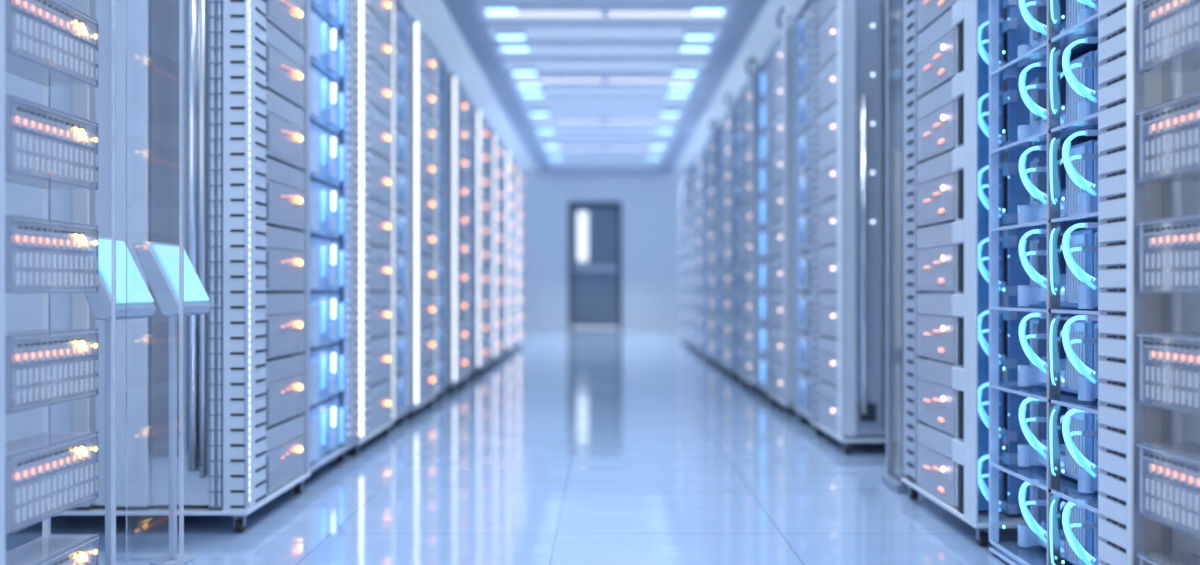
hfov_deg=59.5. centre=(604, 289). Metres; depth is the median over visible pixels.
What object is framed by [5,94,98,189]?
server
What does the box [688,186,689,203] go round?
server
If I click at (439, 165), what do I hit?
module
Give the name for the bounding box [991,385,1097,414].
shelf
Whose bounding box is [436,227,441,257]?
module
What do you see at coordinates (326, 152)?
module
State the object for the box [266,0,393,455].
rack
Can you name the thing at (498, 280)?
server
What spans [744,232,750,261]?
server
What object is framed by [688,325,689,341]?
server
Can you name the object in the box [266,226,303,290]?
server
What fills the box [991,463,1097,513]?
shelf
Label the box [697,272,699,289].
server
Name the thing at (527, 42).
trim
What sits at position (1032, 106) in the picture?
cable
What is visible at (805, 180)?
module
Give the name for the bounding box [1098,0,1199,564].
rack
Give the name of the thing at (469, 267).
module
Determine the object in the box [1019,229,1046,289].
cable
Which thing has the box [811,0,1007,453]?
rack
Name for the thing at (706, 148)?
module
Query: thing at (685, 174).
rack
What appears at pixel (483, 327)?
server
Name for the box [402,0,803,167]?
ceiling
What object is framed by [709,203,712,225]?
server
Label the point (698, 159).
server
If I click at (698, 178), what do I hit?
server
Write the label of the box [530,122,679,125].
trim
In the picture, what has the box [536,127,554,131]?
recessed light
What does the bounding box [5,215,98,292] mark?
server
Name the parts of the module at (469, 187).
handle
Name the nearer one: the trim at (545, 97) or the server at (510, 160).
the server at (510, 160)
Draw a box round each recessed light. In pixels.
[483,7,726,15]
[484,6,517,13]
[496,30,525,39]
[501,46,529,50]
[511,67,537,74]
[513,76,696,81]
[517,82,541,87]
[521,89,543,95]
[529,109,549,114]
[531,118,678,121]
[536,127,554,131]
[543,143,559,147]
[543,147,666,148]
[548,157,563,158]
[646,157,661,158]
[650,143,666,147]
[655,127,673,131]
[660,109,680,114]
[666,89,688,95]
[668,82,692,87]
[672,67,698,74]
[680,46,708,50]
[684,30,713,39]
[692,6,725,13]
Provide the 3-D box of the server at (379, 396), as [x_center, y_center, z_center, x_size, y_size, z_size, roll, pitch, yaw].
[-1.237,0.492,4.468,0.586,0.186,0.425,0,0,0]
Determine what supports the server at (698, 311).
on the rack at (700, 152)
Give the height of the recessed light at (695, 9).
0.052 m
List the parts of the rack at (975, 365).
post, post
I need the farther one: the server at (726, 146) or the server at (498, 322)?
the server at (498, 322)
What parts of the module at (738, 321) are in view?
handle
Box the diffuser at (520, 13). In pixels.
[486,11,600,15]
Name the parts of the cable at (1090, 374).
branch cord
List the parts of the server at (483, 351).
blanking plate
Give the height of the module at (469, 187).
0.180 m
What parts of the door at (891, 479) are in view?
edge rail, pane, edge rail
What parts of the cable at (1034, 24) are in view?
branch cord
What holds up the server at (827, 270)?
on the rack at (861, 24)
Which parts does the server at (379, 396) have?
blanking plate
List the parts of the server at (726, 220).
blanking plate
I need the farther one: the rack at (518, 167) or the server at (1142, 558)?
the rack at (518, 167)
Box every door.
[568,202,621,327]
[881,0,911,493]
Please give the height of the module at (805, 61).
0.180 m
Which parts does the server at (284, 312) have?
handle, blanking plate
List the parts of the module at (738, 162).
handle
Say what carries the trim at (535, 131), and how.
attached to the ceiling
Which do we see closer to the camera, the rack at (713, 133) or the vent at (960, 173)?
the vent at (960, 173)
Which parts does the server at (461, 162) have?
blanking plate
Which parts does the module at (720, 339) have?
handle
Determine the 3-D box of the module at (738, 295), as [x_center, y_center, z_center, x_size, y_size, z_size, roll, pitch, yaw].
[1.245,0.108,7.487,0.600,0.180,0.385,0,0,0]
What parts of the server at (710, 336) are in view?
blanking plate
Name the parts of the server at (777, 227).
blanking plate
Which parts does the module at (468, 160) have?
handle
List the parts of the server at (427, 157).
blanking plate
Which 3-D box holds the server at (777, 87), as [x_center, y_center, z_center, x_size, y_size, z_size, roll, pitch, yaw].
[1.218,-1.060,5.707,0.585,0.186,0.395,0,0,0]
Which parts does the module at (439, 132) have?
handle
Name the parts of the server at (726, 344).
blanking plate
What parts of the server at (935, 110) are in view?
blanking plate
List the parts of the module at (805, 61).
handle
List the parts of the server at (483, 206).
blanking plate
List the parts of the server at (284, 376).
handle, blanking plate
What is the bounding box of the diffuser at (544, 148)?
[544,148,602,148]
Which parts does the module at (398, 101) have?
handle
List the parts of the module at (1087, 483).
port panel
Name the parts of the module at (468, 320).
handle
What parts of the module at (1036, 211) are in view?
port panel, cord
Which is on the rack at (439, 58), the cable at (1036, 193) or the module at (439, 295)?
the module at (439, 295)
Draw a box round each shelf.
[991,13,1097,75]
[991,112,1097,153]
[991,212,1097,231]
[991,307,1097,314]
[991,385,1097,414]
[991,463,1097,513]
[991,541,1072,564]
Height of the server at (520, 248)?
0.186 m
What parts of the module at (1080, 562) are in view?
port panel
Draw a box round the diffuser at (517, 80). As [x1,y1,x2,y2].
[515,79,601,81]
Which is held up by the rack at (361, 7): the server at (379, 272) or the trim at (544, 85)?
the server at (379, 272)
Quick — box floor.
[5,328,1017,564]
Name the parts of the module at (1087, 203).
port panel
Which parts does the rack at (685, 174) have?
post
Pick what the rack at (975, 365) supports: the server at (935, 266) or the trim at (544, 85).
the server at (935, 266)
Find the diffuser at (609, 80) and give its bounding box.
[608,79,694,81]
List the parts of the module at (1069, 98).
port panel, cord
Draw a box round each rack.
[0,0,115,564]
[5,0,309,531]
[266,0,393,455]
[303,0,353,485]
[369,16,435,417]
[390,0,410,421]
[421,71,467,392]
[427,49,446,403]
[457,106,487,375]
[459,94,473,382]
[481,124,492,368]
[487,130,501,364]
[496,143,504,359]
[501,149,512,355]
[508,159,515,351]
[514,163,521,348]
[679,175,686,343]
[684,172,690,345]
[686,163,695,349]
[692,159,700,352]
[695,148,706,356]
[703,142,712,359]
[707,129,728,365]
[716,122,727,369]
[721,104,750,376]
[733,94,747,382]
[740,71,782,392]
[756,55,775,401]
[767,23,836,414]
[793,0,813,419]
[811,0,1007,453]
[901,0,1086,545]
[989,0,1099,564]
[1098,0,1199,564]
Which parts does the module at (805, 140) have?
handle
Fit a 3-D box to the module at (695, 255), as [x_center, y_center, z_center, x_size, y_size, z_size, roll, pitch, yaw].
[1.245,-0.280,11.068,0.600,0.180,0.385,0,0,0]
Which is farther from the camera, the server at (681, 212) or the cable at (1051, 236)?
the server at (681, 212)
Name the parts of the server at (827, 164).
blanking plate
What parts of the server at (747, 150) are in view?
blanking plate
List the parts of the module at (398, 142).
handle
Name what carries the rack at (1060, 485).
on the floor
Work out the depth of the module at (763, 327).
6.31 m
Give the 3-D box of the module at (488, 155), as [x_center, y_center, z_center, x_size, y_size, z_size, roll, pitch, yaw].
[-1.265,-1.056,8.748,0.600,0.180,0.345,0,0,0]
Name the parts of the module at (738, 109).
handle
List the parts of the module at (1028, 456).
port panel, cord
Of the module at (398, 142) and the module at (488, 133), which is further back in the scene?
the module at (488, 133)
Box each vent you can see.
[860,404,875,421]
[958,23,962,71]
[958,97,962,144]
[958,170,962,217]
[958,244,962,291]
[958,318,962,364]
[958,391,962,438]
[958,464,962,512]
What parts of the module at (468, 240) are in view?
handle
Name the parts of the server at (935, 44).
blanking plate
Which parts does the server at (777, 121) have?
blanking plate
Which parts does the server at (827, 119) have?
blanking plate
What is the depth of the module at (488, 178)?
8.81 m
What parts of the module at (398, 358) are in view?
handle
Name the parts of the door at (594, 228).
vision pane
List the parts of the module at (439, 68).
handle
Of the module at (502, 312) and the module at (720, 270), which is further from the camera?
the module at (502, 312)
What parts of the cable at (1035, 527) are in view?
branch cord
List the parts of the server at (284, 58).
handle, blanking plate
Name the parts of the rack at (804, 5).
post, panel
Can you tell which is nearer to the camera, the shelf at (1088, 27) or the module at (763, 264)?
the shelf at (1088, 27)
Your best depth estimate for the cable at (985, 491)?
2.71 m
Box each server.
[5,0,98,86]
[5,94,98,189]
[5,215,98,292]
[5,329,98,413]
[5,431,98,534]
[5,534,98,564]
[266,0,303,47]
[266,21,303,108]
[266,89,303,169]
[266,157,303,229]
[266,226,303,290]
[266,293,303,358]
[266,354,303,427]
[266,415,303,495]
[369,0,389,28]
[369,7,389,72]
[369,55,389,116]
[369,103,389,159]
[369,150,389,203]
[369,198,389,246]
[369,245,389,290]
[369,292,389,337]
[369,336,389,385]
[369,380,389,432]
[421,33,433,81]
[421,70,433,116]
[421,107,433,151]
[421,144,433,186]
[421,181,433,220]
[421,218,433,255]
[421,255,433,290]
[421,292,433,326]
[421,327,433,364]
[421,361,433,401]
[457,83,465,120]
[457,114,465,148]
[457,143,465,177]
[457,173,465,205]
[457,203,465,233]
[457,232,465,261]
[457,262,465,289]
[457,292,465,319]
[457,320,465,349]
[457,348,465,378]
[480,115,486,145]
[480,142,486,169]
[480,166,486,193]
[480,191,486,217]
[480,217,486,241]
[480,241,486,265]
[480,266,486,289]
[480,291,486,314]
[480,315,486,340]
[480,339,486,364]
[496,138,500,162]
[496,160,500,184]
[496,182,500,205]
[496,204,500,226]
[496,226,500,247]
[496,247,500,268]
[496,269,500,289]
[496,291,500,311]
[496,312,500,333]
[496,334,500,355]
[509,156,512,177]
[509,175,512,195]
[509,195,512,214]
[509,214,512,233]
[509,233,512,252]
[509,253,512,271]
[509,272,512,289]
[509,291,512,308]
[509,310,512,328]
[509,329,512,347]
[519,170,521,188]
[519,187,521,205]
[519,205,521,222]
[519,222,521,239]
[519,239,521,255]
[519,256,521,272]
[519,274,521,289]
[519,291,521,306]
[519,308,521,324]
[519,325,521,341]
[680,180,681,196]
[680,196,681,211]
[680,212,681,227]
[680,244,681,258]
[680,259,681,274]
[680,275,681,289]
[680,291,681,305]
[680,322,681,337]
[688,169,689,186]
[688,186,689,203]
[688,204,689,221]
[688,221,689,238]
[688,239,689,255]
[688,256,689,272]
[688,274,689,289]
[688,291,689,307]
[688,308,689,324]
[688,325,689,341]
[697,155,699,175]
[697,174,699,194]
[697,194,699,213]
[697,213,699,232]
[697,233,699,251]
[697,252,699,270]
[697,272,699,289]
[697,291,699,309]
[697,310,699,328]
[697,329,702,349]
[709,136,712,160]
[709,158,712,182]
[709,180,712,203]
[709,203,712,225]
[709,225,712,246]
[709,247,712,268]
[709,269,712,289]
[709,291,712,311]
[709,313,712,334]
[709,334,715,357]
[724,113,728,142]
[724,139,728,166]
[724,164,728,191]
[724,190,728,216]
[724,215,728,240]
[724,241,728,265]
[724,266,728,289]
[724,291,728,315]
[724,316,728,340]
[724,341,728,366]
[744,82,750,117]
[744,112,750,146]
[744,142,750,175]
[744,172,750,203]
[744,202,750,232]
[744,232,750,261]
[744,262,750,289]
[744,292,750,319]
[744,320,750,349]
[744,349,750,379]
[772,36,782,83]
[772,73,782,117]
[772,109,782,152]
[772,146,782,186]
[772,182,782,221]
[772,219,782,255]
[772,256,782,290]
[772,292,782,326]
[772,326,782,363]
[772,361,782,399]
[819,0,836,25]
[819,6,836,69]
[819,54,836,113]
[819,102,836,157]
[819,150,836,201]
[819,197,836,246]
[819,245,836,290]
[819,293,836,337]
[819,337,836,385]
[819,381,836,433]
[917,0,1007,33]
[917,0,1007,97]
[917,71,1007,161]
[917,146,1007,226]
[917,220,1007,291]
[917,294,1007,364]
[917,358,1007,438]
[917,422,1007,512]
[1136,0,1199,72]
[1136,90,1199,182]
[1136,213,1199,292]
[1136,331,1199,415]
[1136,442,1199,538]
[1136,552,1199,564]
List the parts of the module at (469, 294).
handle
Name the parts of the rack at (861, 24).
post, post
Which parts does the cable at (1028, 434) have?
branch cord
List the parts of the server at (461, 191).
blanking plate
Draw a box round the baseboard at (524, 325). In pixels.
[522,323,678,327]
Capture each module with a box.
[266,237,342,290]
[266,293,342,347]
[266,345,342,405]
[266,397,342,462]
[310,0,342,32]
[310,7,342,84]
[310,65,342,135]
[310,122,342,187]
[310,179,342,238]
[369,252,403,290]
[369,334,403,373]
[369,373,403,415]
[393,2,403,51]
[393,43,403,91]
[393,86,403,131]
[393,127,403,170]
[393,169,403,210]
[393,211,403,250]
[393,294,403,332]
[421,325,441,356]
[421,357,441,389]
[425,260,441,290]
[436,60,441,96]
[436,93,441,128]
[436,128,441,161]
[436,160,441,193]
[436,193,441,225]
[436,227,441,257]
[436,293,441,323]
[457,319,470,344]
[457,346,470,370]
[458,265,470,290]
[467,102,470,130]
[467,129,470,157]
[467,157,470,183]
[467,184,470,210]
[467,211,470,236]
[467,239,470,263]
[467,292,470,317]
[480,315,489,336]
[487,130,489,152]
[487,154,489,175]
[487,177,489,198]
[487,199,489,221]
[487,223,489,244]
[487,246,489,267]
[487,269,489,289]
[487,292,489,313]
[487,338,489,359]
[501,149,502,168]
[501,169,502,188]
[501,190,502,208]
[501,210,502,229]
[501,231,502,249]
[501,251,502,269]
[501,271,502,289]
[501,292,502,310]
[501,312,502,330]
[501,332,502,350]
[694,164,695,181]
[694,182,695,199]
[694,200,695,217]
[694,219,695,235]
[694,237,695,253]
[694,255,695,271]
[694,273,695,289]
[694,292,695,308]
[694,310,695,326]
[694,328,695,344]
[705,148,706,168]
[705,169,706,188]
[705,189,706,208]
[705,210,706,229]
[705,231,706,249]
[705,251,706,269]
[705,271,706,289]
[705,292,706,310]
[705,312,706,330]
[705,332,706,351]
[718,128,721,151]
[718,151,721,174]
[718,175,721,197]
[718,198,721,220]
[718,222,721,243]
[718,245,721,266]
[718,269,721,289]
[718,292,721,313]
[718,315,728,336]
[718,338,728,360]
[736,101,740,130]
[736,128,740,157]
[736,156,740,183]
[736,183,740,210]
[736,211,740,236]
[736,238,740,263]
[736,265,750,290]
[736,292,740,317]
[736,319,750,344]
[736,346,750,372]
[760,63,767,101]
[760,96,767,132]
[760,129,767,164]
[760,162,767,195]
[760,195,767,227]
[760,228,767,258]
[760,260,780,290]
[760,293,767,322]
[760,324,782,355]
[760,356,782,388]
[799,2,811,54]
[799,44,811,93]
[799,86,811,133]
[799,127,811,172]
[799,169,811,211]
[799,211,811,251]
[799,252,835,290]
[799,294,811,331]
[799,333,836,373]
[799,372,836,415]
[1003,0,1093,56]
[1003,51,1094,140]
[1003,140,1096,223]
[1003,229,1097,307]
[1003,315,1096,393]
[1003,400,1093,480]
[1003,484,1093,564]
[1062,7,1097,22]
[1062,49,1097,118]
[1062,139,1097,214]
[1062,229,1097,308]
[1062,321,1097,400]
[1062,414,1097,492]
[1062,513,1097,564]
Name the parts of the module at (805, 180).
handle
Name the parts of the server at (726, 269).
blanking plate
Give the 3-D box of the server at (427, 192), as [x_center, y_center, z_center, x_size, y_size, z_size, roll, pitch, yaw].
[-1.237,-0.478,5.668,0.586,0.186,0.425,0,0,0]
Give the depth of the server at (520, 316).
11.86 m
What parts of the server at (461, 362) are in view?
blanking plate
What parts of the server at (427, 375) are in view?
blanking plate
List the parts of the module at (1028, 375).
port panel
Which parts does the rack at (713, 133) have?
post, panel, post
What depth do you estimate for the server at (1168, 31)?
1.77 m
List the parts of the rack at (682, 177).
post, post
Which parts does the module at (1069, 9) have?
port panel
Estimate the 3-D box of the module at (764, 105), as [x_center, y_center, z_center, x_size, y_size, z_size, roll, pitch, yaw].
[1.245,-1.056,6.287,0.600,0.180,0.385,0,0,0]
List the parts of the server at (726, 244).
blanking plate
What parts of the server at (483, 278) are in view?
blanking plate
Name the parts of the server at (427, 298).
blanking plate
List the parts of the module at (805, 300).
handle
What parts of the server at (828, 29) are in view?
blanking plate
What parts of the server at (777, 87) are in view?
blanking plate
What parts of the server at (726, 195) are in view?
blanking plate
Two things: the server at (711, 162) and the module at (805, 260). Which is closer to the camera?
the module at (805, 260)
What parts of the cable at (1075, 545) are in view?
branch cord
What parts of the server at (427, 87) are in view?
blanking plate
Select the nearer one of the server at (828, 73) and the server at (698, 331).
the server at (828, 73)
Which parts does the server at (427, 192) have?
blanking plate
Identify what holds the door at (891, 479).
on the floor
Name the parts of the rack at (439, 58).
panel, post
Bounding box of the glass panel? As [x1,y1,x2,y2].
[126,0,183,564]
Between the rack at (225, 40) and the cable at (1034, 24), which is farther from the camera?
the rack at (225, 40)
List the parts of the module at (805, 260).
handle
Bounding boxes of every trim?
[442,0,550,173]
[475,0,734,5]
[485,20,724,27]
[494,39,715,45]
[501,56,708,61]
[507,71,702,75]
[513,83,696,88]
[518,95,691,99]
[523,105,686,108]
[527,114,682,117]
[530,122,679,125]
[534,130,675,133]
[537,137,672,139]
[540,143,669,146]
[542,149,667,151]
[545,155,664,157]
[547,160,662,161]
[549,164,660,166]
[550,167,659,173]
[659,0,767,173]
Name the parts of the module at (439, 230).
handle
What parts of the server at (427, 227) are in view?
blanking plate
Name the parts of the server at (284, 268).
handle, blanking plate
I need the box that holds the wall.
[521,168,686,322]
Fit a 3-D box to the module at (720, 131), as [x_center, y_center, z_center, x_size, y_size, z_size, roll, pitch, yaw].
[1.245,-1.250,8.668,0.600,0.180,0.385,0,0,0]
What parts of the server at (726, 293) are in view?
blanking plate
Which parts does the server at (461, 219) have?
blanking plate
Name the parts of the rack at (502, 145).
post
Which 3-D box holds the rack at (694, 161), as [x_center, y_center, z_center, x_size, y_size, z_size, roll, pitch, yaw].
[1.295,-0.365,11.100,0.700,2.030,0.500,0,0,0]
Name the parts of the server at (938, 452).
blanking plate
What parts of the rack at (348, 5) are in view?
post, post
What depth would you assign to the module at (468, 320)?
7.55 m
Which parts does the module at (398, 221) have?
handle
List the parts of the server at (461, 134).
blanking plate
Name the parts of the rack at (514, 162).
post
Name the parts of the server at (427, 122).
blanking plate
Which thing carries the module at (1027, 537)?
on the rack at (1060, 485)
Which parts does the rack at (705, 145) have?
post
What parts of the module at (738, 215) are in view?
handle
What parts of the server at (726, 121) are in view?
blanking plate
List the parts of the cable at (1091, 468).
branch cord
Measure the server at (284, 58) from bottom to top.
0.186 m
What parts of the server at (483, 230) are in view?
blanking plate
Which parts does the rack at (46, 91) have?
post, post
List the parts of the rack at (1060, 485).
post, post, post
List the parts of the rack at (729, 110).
post, panel, post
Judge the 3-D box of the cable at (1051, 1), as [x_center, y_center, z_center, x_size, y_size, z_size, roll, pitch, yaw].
[0.942,-0.633,2.212,0.008,0.141,0.024,0,0,42]
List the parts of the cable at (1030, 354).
branch cord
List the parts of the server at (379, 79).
blanking plate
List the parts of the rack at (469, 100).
panel, post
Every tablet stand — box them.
[83,236,155,564]
[133,241,210,564]
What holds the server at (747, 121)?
on the rack at (752, 78)
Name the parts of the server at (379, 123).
blanking plate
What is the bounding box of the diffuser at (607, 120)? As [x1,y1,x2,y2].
[607,120,677,121]
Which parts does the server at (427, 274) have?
blanking plate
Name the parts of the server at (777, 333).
blanking plate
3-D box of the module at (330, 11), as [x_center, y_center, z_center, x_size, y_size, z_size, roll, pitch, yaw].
[-1.267,-1.058,3.697,0.596,0.185,0.505,0,0,0]
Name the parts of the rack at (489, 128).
post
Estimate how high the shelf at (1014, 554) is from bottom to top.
0.007 m
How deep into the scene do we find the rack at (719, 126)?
8.88 m
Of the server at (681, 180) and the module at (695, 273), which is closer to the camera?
the module at (695, 273)
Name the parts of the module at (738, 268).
handle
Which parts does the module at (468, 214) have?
handle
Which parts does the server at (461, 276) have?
blanking plate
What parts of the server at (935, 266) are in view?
blanking plate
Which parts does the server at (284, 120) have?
handle, blanking plate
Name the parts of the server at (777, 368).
blanking plate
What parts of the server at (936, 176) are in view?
blanking plate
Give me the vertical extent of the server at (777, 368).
0.186 m
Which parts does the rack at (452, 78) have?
post, panel, post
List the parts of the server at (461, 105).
blanking plate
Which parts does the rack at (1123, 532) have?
post, edge rail, panel, panel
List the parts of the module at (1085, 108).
port panel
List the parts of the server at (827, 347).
blanking plate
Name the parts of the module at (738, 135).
handle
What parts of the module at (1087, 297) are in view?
port panel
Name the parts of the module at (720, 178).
handle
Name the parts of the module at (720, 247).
handle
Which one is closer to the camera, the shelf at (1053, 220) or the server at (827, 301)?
the shelf at (1053, 220)
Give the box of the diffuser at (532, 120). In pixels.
[532,120,602,121]
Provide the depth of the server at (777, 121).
5.72 m
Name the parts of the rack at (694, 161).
post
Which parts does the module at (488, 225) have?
handle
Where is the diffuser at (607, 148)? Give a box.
[607,148,665,148]
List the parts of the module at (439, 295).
handle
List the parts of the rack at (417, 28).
plate, post, panel, post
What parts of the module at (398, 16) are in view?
handle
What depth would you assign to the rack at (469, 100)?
7.67 m
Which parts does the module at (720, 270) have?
handle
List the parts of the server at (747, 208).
blanking plate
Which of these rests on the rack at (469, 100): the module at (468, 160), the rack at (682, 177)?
the module at (468, 160)
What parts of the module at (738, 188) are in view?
handle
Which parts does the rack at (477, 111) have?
plate, post, panel, post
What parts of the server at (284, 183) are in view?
handle, blanking plate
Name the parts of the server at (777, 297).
blanking plate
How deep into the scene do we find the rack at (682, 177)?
12.62 m
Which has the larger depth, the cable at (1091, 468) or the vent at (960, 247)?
the vent at (960, 247)
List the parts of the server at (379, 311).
blanking plate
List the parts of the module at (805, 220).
handle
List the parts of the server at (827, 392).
blanking plate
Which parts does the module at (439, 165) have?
handle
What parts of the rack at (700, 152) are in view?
post, panel, post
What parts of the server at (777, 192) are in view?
blanking plate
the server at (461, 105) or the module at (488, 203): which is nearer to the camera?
the server at (461, 105)
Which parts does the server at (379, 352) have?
blanking plate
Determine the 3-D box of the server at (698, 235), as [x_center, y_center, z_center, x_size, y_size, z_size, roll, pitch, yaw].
[1.218,-0.478,10.488,0.585,0.186,0.395,0,0,0]
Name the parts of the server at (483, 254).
blanking plate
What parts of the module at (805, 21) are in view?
handle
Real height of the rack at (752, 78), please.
2.030 m
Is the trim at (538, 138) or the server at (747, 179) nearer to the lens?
the server at (747, 179)
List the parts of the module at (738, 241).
handle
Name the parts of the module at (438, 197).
handle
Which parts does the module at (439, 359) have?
handle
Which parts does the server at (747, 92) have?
blanking plate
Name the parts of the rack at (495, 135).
post, panel, post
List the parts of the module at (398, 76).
handle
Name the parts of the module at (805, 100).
handle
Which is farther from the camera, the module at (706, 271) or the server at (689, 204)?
the server at (689, 204)
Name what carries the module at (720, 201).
on the rack at (719, 126)
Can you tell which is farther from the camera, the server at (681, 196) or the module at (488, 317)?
the server at (681, 196)
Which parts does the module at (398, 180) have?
handle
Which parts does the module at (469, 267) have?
handle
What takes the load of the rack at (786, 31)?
on the floor
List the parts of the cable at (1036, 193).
branch cord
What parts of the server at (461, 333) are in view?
blanking plate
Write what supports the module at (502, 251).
on the rack at (502, 145)
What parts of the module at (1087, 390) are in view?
port panel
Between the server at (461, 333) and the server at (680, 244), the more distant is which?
the server at (680, 244)
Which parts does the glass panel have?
pane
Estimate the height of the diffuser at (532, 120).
0.008 m
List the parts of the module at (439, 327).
handle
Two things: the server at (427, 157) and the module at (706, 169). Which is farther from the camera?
the module at (706, 169)
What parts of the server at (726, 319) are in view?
blanking plate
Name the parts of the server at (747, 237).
blanking plate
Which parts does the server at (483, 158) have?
blanking plate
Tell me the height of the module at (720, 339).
0.180 m
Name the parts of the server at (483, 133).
blanking plate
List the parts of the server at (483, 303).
blanking plate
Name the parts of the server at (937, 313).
blanking plate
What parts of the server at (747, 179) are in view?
blanking plate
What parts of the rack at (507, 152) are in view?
post, panel, post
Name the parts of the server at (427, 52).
blanking plate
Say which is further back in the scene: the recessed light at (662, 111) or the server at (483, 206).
the recessed light at (662, 111)
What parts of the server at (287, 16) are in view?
handle, blanking plate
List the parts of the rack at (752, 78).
post, panel, post, plate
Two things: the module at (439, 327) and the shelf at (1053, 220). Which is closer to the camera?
the shelf at (1053, 220)
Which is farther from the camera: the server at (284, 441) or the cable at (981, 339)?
the server at (284, 441)
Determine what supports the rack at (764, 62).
on the floor
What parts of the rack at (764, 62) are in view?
post, panel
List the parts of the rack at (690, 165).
post, post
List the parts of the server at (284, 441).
handle, blanking plate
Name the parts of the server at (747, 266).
blanking plate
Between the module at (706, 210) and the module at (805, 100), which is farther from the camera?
the module at (706, 210)
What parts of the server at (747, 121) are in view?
blanking plate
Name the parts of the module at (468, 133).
handle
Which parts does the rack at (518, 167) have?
post, post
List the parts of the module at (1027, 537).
port panel, cord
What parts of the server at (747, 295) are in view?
blanking plate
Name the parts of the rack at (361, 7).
plate, post, post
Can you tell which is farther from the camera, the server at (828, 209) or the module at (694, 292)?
the module at (694, 292)
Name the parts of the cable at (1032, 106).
branch cord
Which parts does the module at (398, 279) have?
handle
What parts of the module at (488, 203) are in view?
handle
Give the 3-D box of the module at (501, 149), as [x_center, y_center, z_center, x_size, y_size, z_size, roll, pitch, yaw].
[-1.265,-1.250,9.898,0.600,0.180,0.345,0,0,0]
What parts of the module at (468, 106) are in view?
handle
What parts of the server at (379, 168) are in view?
blanking plate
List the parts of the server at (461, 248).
blanking plate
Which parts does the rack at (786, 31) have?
post, panel, post, plate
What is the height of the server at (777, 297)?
0.186 m
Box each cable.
[709,118,717,130]
[725,91,734,106]
[746,57,757,75]
[776,6,791,29]
[978,18,1005,67]
[978,91,1005,143]
[978,164,1005,217]
[978,237,1005,290]
[978,310,1005,364]
[978,382,1005,437]
[978,455,1005,511]
[1019,0,1046,35]
[1019,61,1046,120]
[1019,145,1046,204]
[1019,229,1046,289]
[1019,313,1046,374]
[1019,397,1046,458]
[1019,482,1046,543]
[1050,0,1055,23]
[1050,47,1055,113]
[1050,138,1055,204]
[1050,228,1055,294]
[1050,319,1055,384]
[1050,409,1055,475]
[1050,500,1055,564]
[1062,37,1097,101]
[1062,130,1097,195]
[1062,222,1097,289]
[1062,315,1097,383]
[1062,408,1097,477]
[1062,502,1097,564]
[1077,0,1097,8]
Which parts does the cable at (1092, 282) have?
branch cord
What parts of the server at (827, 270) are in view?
blanking plate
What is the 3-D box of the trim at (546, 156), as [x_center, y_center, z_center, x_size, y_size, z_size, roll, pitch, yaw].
[0.000,-2.072,16.245,1.860,0.035,0.090,0,0,0]
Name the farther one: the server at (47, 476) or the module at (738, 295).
the module at (738, 295)
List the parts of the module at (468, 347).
handle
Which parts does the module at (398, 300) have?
handle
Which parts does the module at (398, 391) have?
handle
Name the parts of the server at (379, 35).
blanking plate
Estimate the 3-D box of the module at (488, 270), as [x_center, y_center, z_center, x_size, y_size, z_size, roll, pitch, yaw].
[-1.265,-0.086,8.748,0.600,0.180,0.345,0,0,0]
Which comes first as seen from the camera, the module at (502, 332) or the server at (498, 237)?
the server at (498, 237)
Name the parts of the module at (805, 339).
handle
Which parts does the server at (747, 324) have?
blanking plate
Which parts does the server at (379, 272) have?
blanking plate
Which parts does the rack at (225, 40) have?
plate, rail, post, post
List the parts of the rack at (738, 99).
post, panel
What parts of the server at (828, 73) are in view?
blanking plate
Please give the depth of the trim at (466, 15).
9.48 m
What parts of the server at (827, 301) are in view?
blanking plate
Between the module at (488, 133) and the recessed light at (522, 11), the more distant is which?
the module at (488, 133)
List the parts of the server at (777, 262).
blanking plate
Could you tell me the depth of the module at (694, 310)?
11.13 m
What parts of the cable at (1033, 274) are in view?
branch cord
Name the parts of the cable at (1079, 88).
branch cord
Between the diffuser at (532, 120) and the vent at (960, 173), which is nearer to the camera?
the vent at (960, 173)
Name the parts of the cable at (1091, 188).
branch cord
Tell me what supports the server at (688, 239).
on the rack at (690, 165)
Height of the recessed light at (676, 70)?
0.052 m
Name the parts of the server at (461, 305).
blanking plate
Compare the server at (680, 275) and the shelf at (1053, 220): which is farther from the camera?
the server at (680, 275)
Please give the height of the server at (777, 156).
0.186 m
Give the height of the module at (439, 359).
0.180 m
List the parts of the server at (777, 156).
blanking plate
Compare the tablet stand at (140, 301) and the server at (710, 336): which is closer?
the tablet stand at (140, 301)
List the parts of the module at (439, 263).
handle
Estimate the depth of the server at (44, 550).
1.90 m
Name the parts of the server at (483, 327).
blanking plate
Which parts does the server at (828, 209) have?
blanking plate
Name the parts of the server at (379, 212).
blanking plate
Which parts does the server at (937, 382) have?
blanking plate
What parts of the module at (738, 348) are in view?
handle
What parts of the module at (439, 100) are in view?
handle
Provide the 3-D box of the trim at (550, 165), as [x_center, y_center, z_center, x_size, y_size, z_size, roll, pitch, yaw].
[0.000,-2.072,17.485,1.860,0.035,0.090,0,0,0]
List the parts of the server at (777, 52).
blanking plate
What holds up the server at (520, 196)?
on the rack at (518, 167)
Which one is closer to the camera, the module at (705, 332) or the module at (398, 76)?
the module at (398, 76)
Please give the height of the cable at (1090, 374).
0.139 m
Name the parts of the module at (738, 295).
handle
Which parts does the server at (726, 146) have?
blanking plate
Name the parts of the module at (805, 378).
handle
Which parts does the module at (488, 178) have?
handle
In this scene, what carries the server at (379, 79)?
on the rack at (361, 7)
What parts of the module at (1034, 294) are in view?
port panel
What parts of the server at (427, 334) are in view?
blanking plate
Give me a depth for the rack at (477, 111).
7.88 m
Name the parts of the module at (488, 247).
handle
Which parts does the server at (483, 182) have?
blanking plate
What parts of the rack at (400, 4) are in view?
panel, post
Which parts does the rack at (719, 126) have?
post, panel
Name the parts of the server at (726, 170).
blanking plate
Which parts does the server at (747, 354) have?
blanking plate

